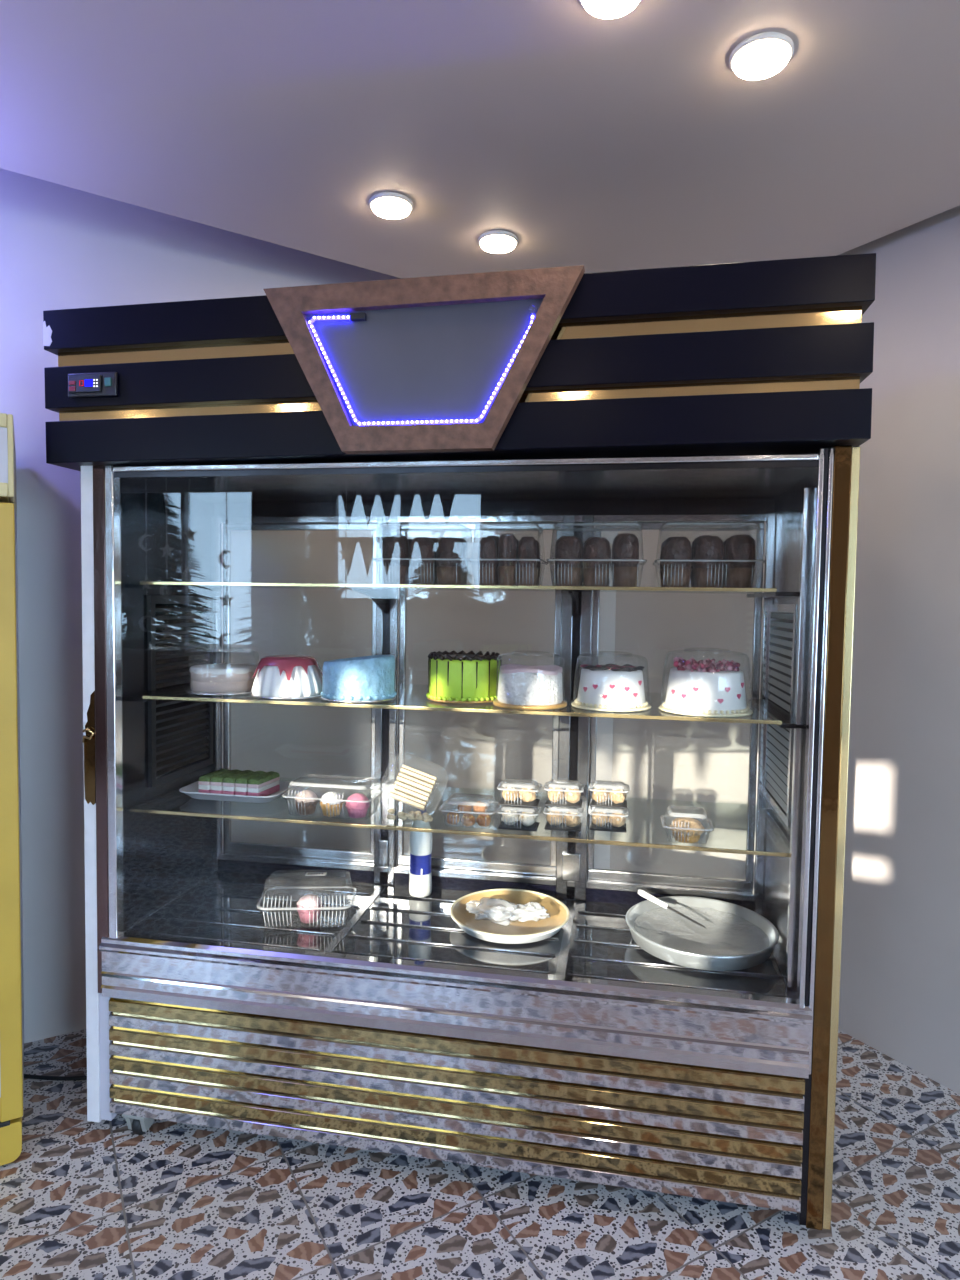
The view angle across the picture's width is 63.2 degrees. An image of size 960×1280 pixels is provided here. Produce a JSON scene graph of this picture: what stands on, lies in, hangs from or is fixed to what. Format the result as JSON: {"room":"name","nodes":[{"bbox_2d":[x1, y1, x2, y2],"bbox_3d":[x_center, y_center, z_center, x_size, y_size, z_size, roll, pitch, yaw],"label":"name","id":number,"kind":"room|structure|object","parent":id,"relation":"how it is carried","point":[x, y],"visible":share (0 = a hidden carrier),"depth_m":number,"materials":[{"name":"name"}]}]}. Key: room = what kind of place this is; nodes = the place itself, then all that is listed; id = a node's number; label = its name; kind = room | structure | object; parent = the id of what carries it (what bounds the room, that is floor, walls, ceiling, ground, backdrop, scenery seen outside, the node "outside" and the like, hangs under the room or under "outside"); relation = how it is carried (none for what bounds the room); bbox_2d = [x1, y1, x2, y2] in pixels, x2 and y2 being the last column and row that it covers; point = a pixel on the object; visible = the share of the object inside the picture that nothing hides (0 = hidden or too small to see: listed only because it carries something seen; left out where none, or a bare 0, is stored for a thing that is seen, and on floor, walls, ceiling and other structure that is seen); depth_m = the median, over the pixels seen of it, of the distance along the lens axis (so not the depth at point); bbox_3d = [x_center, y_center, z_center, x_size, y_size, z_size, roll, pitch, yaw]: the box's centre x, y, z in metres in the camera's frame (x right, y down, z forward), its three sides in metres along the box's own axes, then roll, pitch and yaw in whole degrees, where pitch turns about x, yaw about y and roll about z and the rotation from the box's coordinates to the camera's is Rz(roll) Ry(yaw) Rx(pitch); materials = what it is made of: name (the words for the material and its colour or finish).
{"room":"food shop","nodes":[
{"label":"food shop","id":0,"kind":"room"},
{"bbox_2d":[0,168,617,1042],"bbox_3d":[-4.257,-0.105,1.058,11.320,3.020,0.123,-1,3,-30],"label":"wall","id":1,"kind":"structure","parent":0,"point":[62,247],"depth_m":2.91,"materials":[{"name":"paint"}]},
{"bbox_2d":[0,0,959,277],"bbox_3d":[-0.355,-1.276,0.491,12.360,0.070,6.479,1,3,10],"label":"ceiling","id":2,"kind":"structure","parent":0,"point":[632,140],"depth_m":1.97,"materials":[{"name":"beige paint"}]},
{"bbox_2d":[369,192,412,218],"bbox_3d":[-0.271,-1.321,2.380,0.134,0.024,0.134,1,3,10],"label":"recessed light","id":3,"kind":"object","parent":2,"relation":"in","point":[389,205],"visible":1,"depth_m":2.35,"materials":[{"name":"white"}]},
{"bbox_2d":[478,230,517,252],"bbox_3d":[0.060,-1.327,2.608,0.134,0.024,0.134,1,3,10],"label":"recessed light","id":4,"kind":"object","parent":2,"relation":"in","point":[496,241],"visible":1,"depth_m":2.58,"materials":[{"name":"white"}]},
{"bbox_2d":[579,0,640,18],"bbox_3d":[0.259,-1.271,1.532,0.134,0.024,0.134,1,3,10],"label":"recessed light","id":5,"kind":"object","parent":2,"relation":"in","point":[605,9],"visible":1,"depth_m":1.56,"materials":[{"name":"white"}]},
{"bbox_2d":[729,32,793,79],"bbox_3d":[0.617,-1.275,1.711,0.134,0.024,0.134,1,3,10],"label":"recessed light","id":6,"kind":"object","parent":2,"relation":"in","point":[763,55],"visible":1,"depth_m":1.69,"materials":[{"name":"white"}]},
{"bbox_2d":[0,1029,959,1279],"bbox_3d":[-2.130,1.642,-2.567,11.320,0.050,8.450,-1,3,-30],"label":"floor","id":7,"kind":"structure","parent":0,"point":[82,1199],"depth_m":1.95,"materials":[{"name":"stone"}]},
{"bbox_2d":[0,413,23,1165],"bbox_3d":[-1.617,0.401,2.150,0.600,1.980,0.612,-1,3,-30],"label":"fridge","id":8,"kind":"object","parent":7,"relation":"on","point":[11,914],"visible":1,"depth_m":2.04,"materials":[{"name":"yellow metal"}]},
{"bbox_2d":[24,1074,86,1080],"bbox_3d":[-1.225,1.374,2.522,0.636,0.012,0.142,0,3,-20],"label":"power cable","id":9,"kind":"object","parent":7,"relation":"on","point":[28,1076],"visible":0.34,"depth_m":2.45,"materials":[{"name":"black plastic"}]},
{"bbox_2d":[43,253,875,1229],"bbox_3d":[-0.100,0.266,2.254,2.041,2.285,0.745,1,3,10],"label":"display cabinet","id":10,"kind":"object","parent":7,"relation":"on","point":[727,392],"visible":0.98,"depth_m":2.00,"materials":[{"name":"metal"}]},
{"bbox_2d":[147,595,212,787],"bbox_3d":[-0.959,0.147,2.519,0.012,0.580,0.360,1,3,10],"label":"vent grille","id":11,"kind":"object","parent":10,"relation":"attached to","point":[179,732],"depth_m":2.49,"materials":[{"name":"black metal"}]},
{"bbox_2d":[186,664,256,695],"bbox_3d":[-0.745,0.113,2.275,0.212,0.074,0.212,1,3,10],"label":"cake","id":12,"kind":"object","parent":10,"relation":"on","point":[206,679],"visible":0.9,"depth_m":2.20,"materials":[{"name":"white food"}]},
{"bbox_2d":[179,781,295,802],"bbox_3d":[-0.742,0.465,2.403,0.318,0.028,0.198,1,3,10],"label":"tray","id":13,"kind":"object","parent":10,"relation":"on","point":[191,790],"visible":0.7,"depth_m":2.33,"materials":[{"name":"white"}]},
{"bbox_2d":[198,769,230,792],"bbox_3d":[-0.818,0.440,2.416,0.037,0.061,0.125,2,3,16],"label":"cake slice","id":14,"kind":"object","parent":13,"relation":"on","point":[204,781],"visible":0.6,"depth_m":2.36,"materials":[{"name":"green food"}]},
{"bbox_2d":[210,769,241,793],"bbox_3d":[-0.779,0.441,2.409,0.037,0.061,0.125,2,3,16],"label":"cake slice","id":15,"kind":"object","parent":13,"relation":"on","point":[216,783],"visible":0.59,"depth_m":2.35,"materials":[{"name":"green food"}]},
{"bbox_2d":[223,770,253,794],"bbox_3d":[-0.740,0.441,2.401,0.037,0.061,0.125,2,3,16],"label":"cake slice","id":16,"kind":"object","parent":13,"relation":"on","point":[228,782],"visible":0.52,"depth_m":2.35,"materials":[{"name":"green food"}]},
{"bbox_2d":[235,771,266,794],"bbox_3d":[-0.700,0.442,2.394,0.037,0.061,0.125,2,3,16],"label":"cake slice","id":17,"kind":"object","parent":13,"relation":"on","point":[241,784],"visible":0.49,"depth_m":2.34,"materials":[{"name":"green food"}]},
{"bbox_2d":[248,771,279,795],"bbox_3d":[-0.661,0.443,2.387,0.037,0.061,0.125,2,3,16],"label":"cake slice","id":18,"kind":"object","parent":13,"relation":"on","point":[266,784],"visible":0.96,"depth_m":2.36,"materials":[{"name":"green food"}]},
{"bbox_2d":[251,655,322,699],"bbox_3d":[-0.539,0.100,2.204,0.208,0.113,0.204,1,3,10],"label":"cake","id":19,"kind":"object","parent":10,"relation":"on","point":[278,677],"visible":1,"depth_m":2.13,"materials":[{"name":"white food"}]},
{"bbox_2d":[256,870,356,927],"bbox_3d":[-0.513,0.764,2.329,0.281,0.141,0.174,1,3,-4],"label":"box","id":20,"kind":"object","parent":10,"relation":"on","point":[308,872],"visible":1,"depth_m":2.35,"materials":[{"name":"clear plastic"}]},
{"bbox_2d":[257,898,354,927],"bbox_3d":[-0.514,0.803,2.331,0.275,0.061,0.168,1,3,-4],"label":"tray","id":21,"kind":"object","parent":20,"relation":"attached to","point":[354,898],"depth_m":2.26,"materials":[{"name":"clear plastic"}]},
{"bbox_2d":[297,894,322,922],"bbox_3d":[-0.505,0.794,2.316,0.077,0.074,0.080,1,3,10],"label":"cupcake","id":22,"kind":"object","parent":20,"relation":"in","point":[309,911],"visible":0.99,"depth_m":2.29,"materials":[{"name":"pink food"}]},
{"bbox_2d":[297,906,321,922],"bbox_3d":[-0.505,0.809,2.317,0.076,0.044,0.076,1,3,10],"label":"paper cup","id":23,"kind":"object","parent":22,"relation":"attached to","point":[307,914],"depth_m":2.29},
{"bbox_2d":[282,774,384,819],"bbox_3d":[-0.414,0.444,2.215,0.262,0.096,0.152,1,3,10],"label":"box","id":24,"kind":"object","parent":10,"relation":"on","point":[374,803],"visible":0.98,"depth_m":2.23,"materials":[{"name":"clear plastic"}]},
{"bbox_2d":[294,790,318,814],"bbox_3d":[-0.492,0.457,2.209,0.068,0.064,0.067,1,3,10],"label":"cupcake","id":25,"kind":"object","parent":24,"relation":"in","point":[308,800],"visible":0.98,"depth_m":2.19,"materials":[{"name":"white food"}]},
{"bbox_2d":[294,801,316,814],"bbox_3d":[-0.492,0.473,2.210,0.065,0.034,0.065,1,3,10],"label":"paper cup","id":26,"kind":"object","parent":25,"relation":"attached to","point":[307,807],"depth_m":2.19,"materials":[{"name":"brown"}]},
{"bbox_2d":[319,792,343,816],"bbox_3d":[-0.417,0.459,2.198,0.066,0.064,0.069,1,3,10],"label":"cupcake","id":27,"kind":"object","parent":24,"relation":"in","point":[336,802],"visible":0.98,"depth_m":2.17,"materials":[{"name":"white food"}]},
{"bbox_2d":[320,802,342,816],"bbox_3d":[-0.417,0.474,2.197,0.065,0.034,0.065,1,3,10],"label":"paper cup","id":28,"kind":"object","parent":27,"relation":"attached to","point":[335,807],"depth_m":2.17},
{"bbox_2d":[286,794,380,819],"bbox_3d":[-0.415,0.465,2.216,0.257,0.055,0.147,1,3,10],"label":"tray","id":29,"kind":"object","parent":24,"relation":"on","point":[374,804],"depth_m":2.19,"materials":[{"name":"clear plastic"}]},
{"bbox_2d":[345,793,368,817],"bbox_3d":[-0.343,0.461,2.183,0.066,0.064,0.065,3,3,32],"label":"cupcake","id":30,"kind":"object","parent":24,"relation":"in","point":[357,804],"visible":1,"depth_m":2.16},
{"bbox_2d":[347,805,368,817],"bbox_3d":[-0.343,0.476,2.183,0.065,0.034,0.065,1,3,10],"label":"paper cup","id":31,"kind":"object","parent":30,"relation":"attached to","point":[354,811],"depth_m":2.16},
{"bbox_2d":[321,655,396,702],"bbox_3d":[-0.335,0.101,2.159,0.209,0.122,0.207,1,3,10],"label":"cake","id":32,"kind":"object","parent":10,"relation":"on","point":[365,679],"visible":1,"depth_m":2.08,"materials":[{"name":"blue food"}]},
{"bbox_2d":[387,808,432,822],"bbox_3d":[-0.194,0.483,2.141,0.131,0.029,0.044,1,3,10],"label":"heap","id":33,"kind":"object","parent":10,"relation":"on","point":[412,815],"visible":1,"depth_m":2.13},
{"bbox_2d":[409,808,432,897],"bbox_3d":[-0.194,0.692,2.553,0.076,0.285,0.076,1,3,10],"label":"spray can","id":34,"kind":"object","parent":10,"relation":"on","point":[420,843],"visible":0.77,"depth_m":2.52,"materials":[{"name":"white"}]},
{"bbox_2d":[372,523,476,579],"bbox_3d":[-0.155,-0.243,2.248,0.268,0.172,0.207,1,3,10],"label":"box","id":35,"kind":"object","parent":10,"relation":"on","point":[423,524],"visible":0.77,"depth_m":2.20,"materials":[{"name":"clear plastic"}]},
{"bbox_2d":[382,535,408,583],"bbox_3d":[-0.239,-0.228,2.218,0.078,0.140,0.078,1,3,10],"label":"muffin","id":36,"kind":"object","parent":35,"relation":"in","point":[394,546],"visible":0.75,"depth_m":2.19,"materials":[{"name":"brown food"}]},
{"bbox_2d":[382,566,408,583],"bbox_3d":[-0.240,-0.184,2.220,0.078,0.052,0.078,1,3,10],"label":"paper cup","id":37,"kind":"object","parent":36,"relation":"on","point":[395,574],"depth_m":2.19,"materials":[{"name":"brown"}]},
{"bbox_2d":[409,536,435,584],"bbox_3d":[-0.163,-0.224,2.205,0.075,0.135,0.075,0,3,-11],"label":"muffin","id":38,"kind":"object","parent":35,"relation":"in","point":[420,547],"visible":0.81,"depth_m":2.18,"materials":[{"name":"brown food"}]},
{"bbox_2d":[409,566,434,584],"bbox_3d":[-0.164,-0.181,2.207,0.075,0.050,0.075,0,3,-11],"label":"paper cup","id":39,"kind":"object","parent":38,"relation":"on","point":[426,577],"depth_m":2.18,"materials":[{"name":"brown"}]},
{"bbox_2d":[436,537,461,584],"bbox_3d":[-0.088,-0.222,2.191,0.075,0.134,0.075,-1,3,-33],"label":"muffin","id":40,"kind":"object","parent":35,"relation":"in","point":[448,549],"visible":0.87,"depth_m":2.16,"materials":[{"name":"brown food"}]},
{"bbox_2d":[436,567,461,584],"bbox_3d":[-0.088,-0.179,2.193,0.075,0.049,0.075,-1,3,-33],"label":"paper cup","id":41,"kind":"object","parent":40,"relation":"on","point":[445,575],"depth_m":2.17,"materials":[{"name":"brown"}]},
{"bbox_2d":[457,538,467,584],"bbox_3d":[-0.071,-0.228,2.279,0.075,0.139,0.075,1,3,-3],"label":"muffin","id":42,"kind":"object","parent":35,"relation":"in","point":[464,572],"visible":0.27,"depth_m":2.26,"materials":[{"name":"brown food"}]},
{"bbox_2d":[426,650,501,703],"bbox_3d":[-0.043,0.100,2.183,0.214,0.130,0.213,1,3,10],"label":"cake","id":43,"kind":"object","parent":10,"relation":"on","point":[462,677],"visible":0.94,"depth_m":2.10,"materials":[{"name":"green food"}]},
{"bbox_2d":[439,793,498,827],"bbox_3d":[-0.027,0.466,2.130,0.155,0.072,0.132,1,3,10],"label":"box","id":44,"kind":"object","parent":10,"relation":"on","point":[455,794],"visible":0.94,"depth_m":2.15,"materials":[{"name":"clear plastic"}]},
{"bbox_2d":[440,807,498,827],"bbox_3d":[-0.027,0.479,2.131,0.150,0.045,0.127,1,3,10],"label":"tray","id":45,"kind":"object","parent":44,"relation":"attached to","point":[492,820],"depth_m":2.09,"materials":[{"name":"clear plastic"}]},
{"bbox_2d":[180,585,759,593],"bbox_3d":[-0.076,-0.152,2.283,1.706,0.006,0.471,1,3,10],"label":"glass shelf","id":46,"kind":"object","parent":10,"relation":"attached to","point":[363,589],"depth_m":2.10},
{"bbox_2d":[469,523,547,585],"bbox_3d":[0.084,-0.237,2.205,0.205,0.172,0.207,1,3,10],"label":"box","id":47,"kind":"object","parent":10,"relation":"on","point":[541,538],"visible":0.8,"depth_m":2.17,"materials":[{"name":"clear plastic"}]},
{"bbox_2d":[477,537,496,584],"bbox_3d":[0.020,-0.219,2.171,0.054,0.134,0.055,0,3,-14],"label":"muffin","id":48,"kind":"object","parent":47,"relation":"in","point":[487,548],"visible":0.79,"depth_m":2.15,"materials":[{"name":"brown food"}]},
{"bbox_2d":[478,567,496,584],"bbox_3d":[0.020,-0.177,2.174,0.054,0.049,0.054,0,3,-14],"label":"paper cup","id":49,"kind":"object","parent":48,"relation":"on","point":[487,575],"depth_m":2.15,"materials":[{"name":"brown"}]},
{"bbox_2d":[497,533,516,584],"bbox_3d":[0.076,-0.223,2.161,0.054,0.145,0.055,4,4,44],"label":"muffin","id":50,"kind":"object","parent":47,"relation":"in","point":[507,543],"visible":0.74,"depth_m":2.14,"materials":[{"name":"brown food"}]},
{"bbox_2d":[497,566,516,584],"bbox_3d":[0.075,-0.177,2.163,0.054,0.053,0.054,4,4,44],"label":"paper cup","id":51,"kind":"object","parent":50,"relation":"on","point":[506,574],"depth_m":2.14,"materials":[{"name":"brown"}]},
{"bbox_2d":[469,561,547,585],"bbox_3d":[0.083,-0.185,2.207,0.200,0.068,0.202,1,3,10],"label":"tray","id":52,"kind":"object","parent":47,"relation":"on","point":[474,567],"depth_m":2.20,"materials":[{"name":"clear plastic"}]},
{"bbox_2d":[518,536,536,585],"bbox_3d":[0.131,-0.218,2.151,0.054,0.136,0.055,-1,3,-32],"label":"muffin","id":53,"kind":"object","parent":47,"relation":"in","point":[527,545],"visible":0.97,"depth_m":2.13,"materials":[{"name":"brown food"}]},
{"bbox_2d":[518,567,536,585],"bbox_3d":[0.130,-0.174,2.154,0.054,0.050,0.054,-1,3,-32],"label":"paper cup","id":54,"kind":"object","parent":53,"relation":"on","point":[529,573],"depth_m":2.13,"materials":[{"name":"brown"}]},
{"bbox_2d":[450,889,569,943],"bbox_3d":[0.089,0.825,2.332,0.357,0.038,0.357,1,3,10],"label":"round tray","id":55,"kind":"object","parent":10,"relation":"on","point":[512,932],"visible":0.98,"depth_m":2.36,"materials":[{"name":"ceramic"}]},
{"bbox_2d":[465,897,550,925],"bbox_3d":[0.082,0.797,2.299,0.253,0.075,0.119,1,3,-2],"label":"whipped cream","id":56,"kind":"object","parent":55,"relation":"on","point":[488,913],"visible":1,"depth_m":2.30,"materials":[{"name":"food"}]},
{"bbox_2d":[496,806,541,831],"bbox_3d":[0.106,0.475,2.104,0.116,0.060,0.089,1,3,10],"label":"box","id":57,"kind":"object","parent":10,"relation":"on","point":[518,825],"visible":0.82,"depth_m":2.08,"materials":[{"name":"clear plastic"}]},
{"bbox_2d":[502,809,518,824],"bbox_3d":[0.081,0.476,2.101,0.047,0.043,0.048,1,3,10],"label":"cream puff","id":58,"kind":"object","parent":57,"relation":"in","point":[511,818],"visible":0.98,"depth_m":2.09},
{"bbox_2d":[497,779,541,807],"bbox_3d":[0.106,0.411,2.101,0.116,0.060,0.089,1,3,10],"label":"box","id":59,"kind":"object","parent":57,"relation":"on","point":[518,802],"visible":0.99,"depth_m":2.09,"materials":[{"name":"clear plastic"}]},
{"bbox_2d":[502,785,518,800],"bbox_3d":[0.082,0.413,2.097,0.045,0.042,0.048,1,3,10],"label":"cream puff","id":60,"kind":"object","parent":59,"relation":"in","point":[511,794],"visible":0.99,"depth_m":2.08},
{"bbox_2d":[493,664,566,709],"bbox_3d":[0.133,0.120,2.071,0.196,0.105,0.196,1,3,10],"label":"cake","id":61,"kind":"object","parent":10,"relation":"on","point":[521,687],"visible":1,"depth_m":2.00,"materials":[{"name":"white food"}]},
{"bbox_2d":[543,806,583,831],"bbox_3d":[0.226,0.477,2.106,0.108,0.060,0.089,1,3,10],"label":"box","id":62,"kind":"object","parent":10,"relation":"on","point":[561,827],"visible":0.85,"depth_m":2.08,"materials":[{"name":"clear plastic"}]},
{"bbox_2d":[547,809,562,825],"bbox_3d":[0.202,0.477,2.104,0.046,0.043,0.047,1,3,10],"label":"cream puff","id":63,"kind":"object","parent":62,"relation":"in","point":[553,816],"visible":0.98,"depth_m":2.09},
{"bbox_2d":[543,780,584,807],"bbox_3d":[0.227,0.413,2.103,0.108,0.060,0.089,1,3,10],"label":"box","id":64,"kind":"object","parent":62,"relation":"on","point":[561,803],"visible":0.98,"depth_m":2.09,"materials":[{"name":"clear plastic"}]},
{"bbox_2d":[564,787,580,802],"bbox_3d":[0.247,0.416,2.091,0.047,0.044,0.047,1,3,10],"label":"cream puff","id":65,"kind":"object","parent":64,"relation":"in","point":[572,795],"visible":0.98,"depth_m":2.08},
{"bbox_2d":[563,810,579,826],"bbox_3d":[0.246,0.479,2.094,0.046,0.045,0.048,1,3,10],"label":"cream puff","id":66,"kind":"object","parent":62,"relation":"in","point":[571,819],"visible":0.99,"depth_m":2.08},
{"bbox_2d":[546,523,646,586],"bbox_3d":[0.325,-0.231,2.161,0.267,0.172,0.207,1,3,10],"label":"box","id":67,"kind":"object","parent":10,"relation":"on","point":[552,567],"visible":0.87,"depth_m":2.13,"materials":[{"name":"clear plastic"}]},
{"bbox_2d":[555,536,581,585],"bbox_3d":[0.241,-0.215,2.131,0.075,0.137,0.074,0,3,-15],"label":"muffin","id":68,"kind":"object","parent":67,"relation":"in","point":[568,549],"visible":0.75,"depth_m":2.10,"materials":[{"name":"brown food"}]},
{"bbox_2d":[555,567,581,585],"bbox_3d":[0.240,-0.172,2.134,0.074,0.050,0.074,0,3,-15],"label":"paper cup","id":69,"kind":"object","parent":68,"relation":"on","point":[571,575],"depth_m":2.11,"materials":[{"name":"brown"}]},
{"bbox_2d":[583,537,609,585],"bbox_3d":[0.317,-0.212,2.118,0.074,0.135,0.075,-1,4,-39],"label":"muffin","id":70,"kind":"object","parent":67,"relation":"in","point":[594,548],"visible":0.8,"depth_m":2.09,"materials":[{"name":"brown food"}]},
{"bbox_2d":[583,568,609,585],"bbox_3d":[0.316,-0.170,2.120,0.074,0.050,0.074,-1,4,-39],"label":"paper cup","id":71,"kind":"object","parent":70,"relation":"on","point":[591,576],"depth_m":2.09,"materials":[{"name":"brown"}]},
{"bbox_2d":[548,562,645,586],"bbox_3d":[0.324,-0.179,2.164,0.262,0.068,0.202,1,3,10],"label":"tray","id":72,"kind":"object","parent":67,"relation":"on","point":[552,568],"depth_m":2.17,"materials":[{"name":"clear plastic"}]},
{"bbox_2d":[611,533,638,586],"bbox_3d":[0.392,-0.216,2.104,0.075,0.145,0.074,1,3,-6],"label":"muffin","id":73,"kind":"object","parent":67,"relation":"in","point":[624,545],"visible":0.96,"depth_m":2.08,"materials":[{"name":"brown food"}]},
{"bbox_2d":[611,567,638,586],"bbox_3d":[0.391,-0.170,2.106,0.074,0.053,0.074,1,3,-6],"label":"paper cup","id":74,"kind":"object","parent":73,"relation":"on","point":[622,576],"depth_m":2.08,"materials":[{"name":"brown"}]},
{"bbox_2d":[588,809,628,832],"bbox_3d":[0.347,0.479,2.106,0.108,0.060,0.089,1,3,10],"label":"box","id":75,"kind":"object","parent":10,"relation":"on","point":[607,827],"visible":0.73,"depth_m":2.08,"materials":[{"name":"clear plastic"}]},
{"bbox_2d":[592,811,608,826],"bbox_3d":[0.324,0.481,2.103,0.045,0.044,0.047,1,3,10],"label":"cream puff","id":76,"kind":"object","parent":75,"relation":"in","point":[603,816],"visible":0.99,"depth_m":2.09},
{"bbox_2d":[589,780,629,808],"bbox_3d":[0.348,0.415,2.103,0.108,0.060,0.089,1,3,10],"label":"box","id":77,"kind":"object","parent":75,"relation":"on","point":[609,804],"visible":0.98,"depth_m":2.09,"materials":[{"name":"clear plastic"}]},
{"bbox_2d":[592,787,608,802],"bbox_3d":[0.324,0.417,2.099,0.046,0.043,0.047,1,3,10],"label":"cream puff","id":78,"kind":"object","parent":77,"relation":"in","point":[597,795],"visible":1,"depth_m":2.08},
{"bbox_2d":[609,788,626,803],"bbox_3d":[0.369,0.417,2.092,0.047,0.043,0.046,1,3,10],"label":"cream puff","id":79,"kind":"object","parent":77,"relation":"in","point":[617,795],"visible":0.98,"depth_m":2.08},
{"bbox_2d":[608,811,625,826],"bbox_3d":[0.368,0.480,2.093,0.048,0.043,0.047,1,3,10],"label":"cream puff","id":80,"kind":"object","parent":75,"relation":"in","point":[616,819],"visible":0.99,"depth_m":2.08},
{"bbox_2d":[571,663,651,711],"bbox_3d":[0.348,0.121,2.067,0.210,0.110,0.210,1,3,10],"label":"cake","id":81,"kind":"object","parent":10,"relation":"on","point":[610,687],"visible":1,"depth_m":2.00,"materials":[{"name":"beige food"}]},
{"bbox_2d":[660,806,713,843],"bbox_3d":[0.534,0.477,2.017,0.129,0.078,0.122,1,3,10],"label":"case","id":82,"kind":"object","parent":10,"relation":"on","point":[685,807],"visible":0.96,"depth_m":2.04,"materials":[{"name":"clear plastic"}]},
{"bbox_2d":[670,817,704,842],"bbox_3d":[0.534,0.486,2.010,0.087,0.056,0.086,1,3,10],"label":"muffin","id":83,"kind":"object","parent":82,"relation":"in","point":[685,826],"visible":1,"depth_m":1.98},
{"bbox_2d":[626,896,778,970],"bbox_3d":[0.624,0.828,2.214,0.417,0.050,0.417,1,3,10],"label":"metal tray","id":84,"kind":"object","parent":10,"relation":"on","point":[736,937],"visible":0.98,"depth_m":2.25,"materials":[{"name":"metal"}]},
{"bbox_2d":[638,889,706,928],"bbox_3d":[0.563,0.788,2.296,0.014,0.046,0.238,-2,4,-42],"label":"kitchen knife","id":85,"kind":"object","parent":84,"relation":"on","point":[641,892],"visible":1,"depth_m":2.32,"materials":[{"name":"white plastic"}]},
{"bbox_2d":[659,657,752,716],"bbox_3d":[0.582,0.114,2.010,0.235,0.137,0.235,1,3,10],"label":"cake","id":86,"kind":"object","parent":10,"relation":"on","point":[703,688],"visible":1,"depth_m":1.93,"materials":[{"name":"beige food"}]},
{"bbox_2d":[658,648,753,709],"bbox_3d":[0.582,0.099,2.009,0.237,0.154,0.237,1,3,10],"label":"cover","id":87,"kind":"object","parent":86,"relation":"on","point":[712,650],"visible":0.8,"depth_m":2.02,"materials":[{"name":"clear plastic"}]},
{"bbox_2d":[652,522,765,587],"bbox_3d":[0.612,-0.225,2.109,0.279,0.172,0.207,1,3,10],"label":"box","id":88,"kind":"object","parent":10,"relation":"on","point":[758,569],"visible":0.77,"depth_m":2.07,"materials":[{"name":"clear plastic"}]},
{"bbox_2d":[662,536,691,586],"bbox_3d":[0.524,-0.208,2.080,0.078,0.136,0.079,0,3,-10],"label":"muffin","id":89,"kind":"object","parent":88,"relation":"in","point":[676,550],"visible":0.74,"depth_m":2.05,"materials":[{"name":"brown food"}]},
{"bbox_2d":[662,568,691,586],"bbox_3d":[0.524,-0.165,2.082,0.078,0.050,0.078,0,3,-10],"label":"paper cup","id":90,"kind":"object","parent":89,"relation":"on","point":[684,574],"depth_m":2.05,"materials":[{"name":"brown"}]},
{"bbox_2d":[693,535,722,587],"bbox_3d":[0.603,-0.208,2.066,0.078,0.139,0.079,-2,4,-44],"label":"muffin","id":91,"kind":"object","parent":88,"relation":"in","point":[707,549],"visible":0.89,"depth_m":2.04,"materials":[{"name":"brown food"}]},
{"bbox_2d":[693,568,722,587],"bbox_3d":[0.603,-0.164,2.068,0.078,0.051,0.078,-2,4,-44],"label":"paper cup","id":92,"kind":"object","parent":91,"relation":"on","point":[702,578],"depth_m":2.04,"materials":[{"name":"brown"}]},
{"bbox_2d":[653,563,763,587],"bbox_3d":[0.611,-0.172,2.112,0.274,0.068,0.202,1,3,10],"label":"tray","id":93,"kind":"object","parent":88,"relation":"attached to","point":[758,569],"depth_m":2.07,"materials":[{"name":"clear plastic"}]},
{"bbox_2d":[724,534,755,587],"bbox_3d":[0.683,-0.207,2.051,0.079,0.141,0.078,0,3,-8],"label":"muffin","id":94,"kind":"object","parent":88,"relation":"in","point":[739,549],"visible":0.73,"depth_m":2.02,"materials":[{"name":"brown food"}]},
{"bbox_2d":[724,568,754,587],"bbox_3d":[0.682,-0.163,2.054,0.078,0.052,0.078,0,3,-8],"label":"paper cup","id":95,"kind":"object","parent":94,"relation":"on","point":[736,577],"depth_m":2.02,"materials":[{"name":"brown"}]},
{"bbox_2d":[763,604,797,826],"bbox_3d":[0.844,0.190,2.193,0.012,0.580,0.360,1,3,10],"label":"vent grille","id":96,"kind":"object","parent":10,"relation":"attached to","point":[780,621],"depth_m":2.20,"materials":[{"name":"silver metal"}]},
{"bbox_3d":[-0.184,0.400,2.157,0.186,0.162,0.115,1,3,10],"label":"box","id":97,"kind":"object","parent":10,"relation":"on","visible":0},
{"bbox_2d":[389,789,426,810],"bbox_3d":[-0.199,0.441,2.155,0.106,0.058,0.030,1,3,10],"label":"slice","id":98,"kind":"object","parent":97,"relation":"in","point":[394,794],"visible":1,"depth_m":2.15,"materials":[{"name":"brown food"}]},
{"bbox_2d":[393,781,429,801],"bbox_3d":[-0.190,0.420,2.166,0.106,0.058,0.030,1,3,10],"label":"slice","id":99,"kind":"object","parent":97,"relation":"in","point":[398,786],"visible":0.98,"depth_m":2.16,"materials":[{"name":"brown food"}]},
{"bbox_2d":[397,773,433,793],"bbox_3d":[-0.181,0.400,2.176,0.106,0.058,0.030,1,3,10],"label":"slice","id":100,"kind":"object","parent":97,"relation":"in","point":[402,778],"visible":0.98,"depth_m":2.17,"materials":[{"name":"brown food"}]},
{"bbox_2d":[400,765,436,785],"bbox_3d":[-0.172,0.379,2.186,0.106,0.058,0.030,1,3,10],"label":"slice","id":101,"kind":"object","parent":97,"relation":"in","point":[406,770],"visible":1,"depth_m":2.18,"materials":[{"name":"brown food"}]},
{"bbox_2d":[610,205,959,1093],"bbox_3d":[2.810,0.038,0.279,0.120,3.020,8.570,-1,3,-30],"label":"wall","id":102,"kind":"structure","parent":0,"point":[900,971],"depth_m":2.62,"materials":[{"name":"paint"}]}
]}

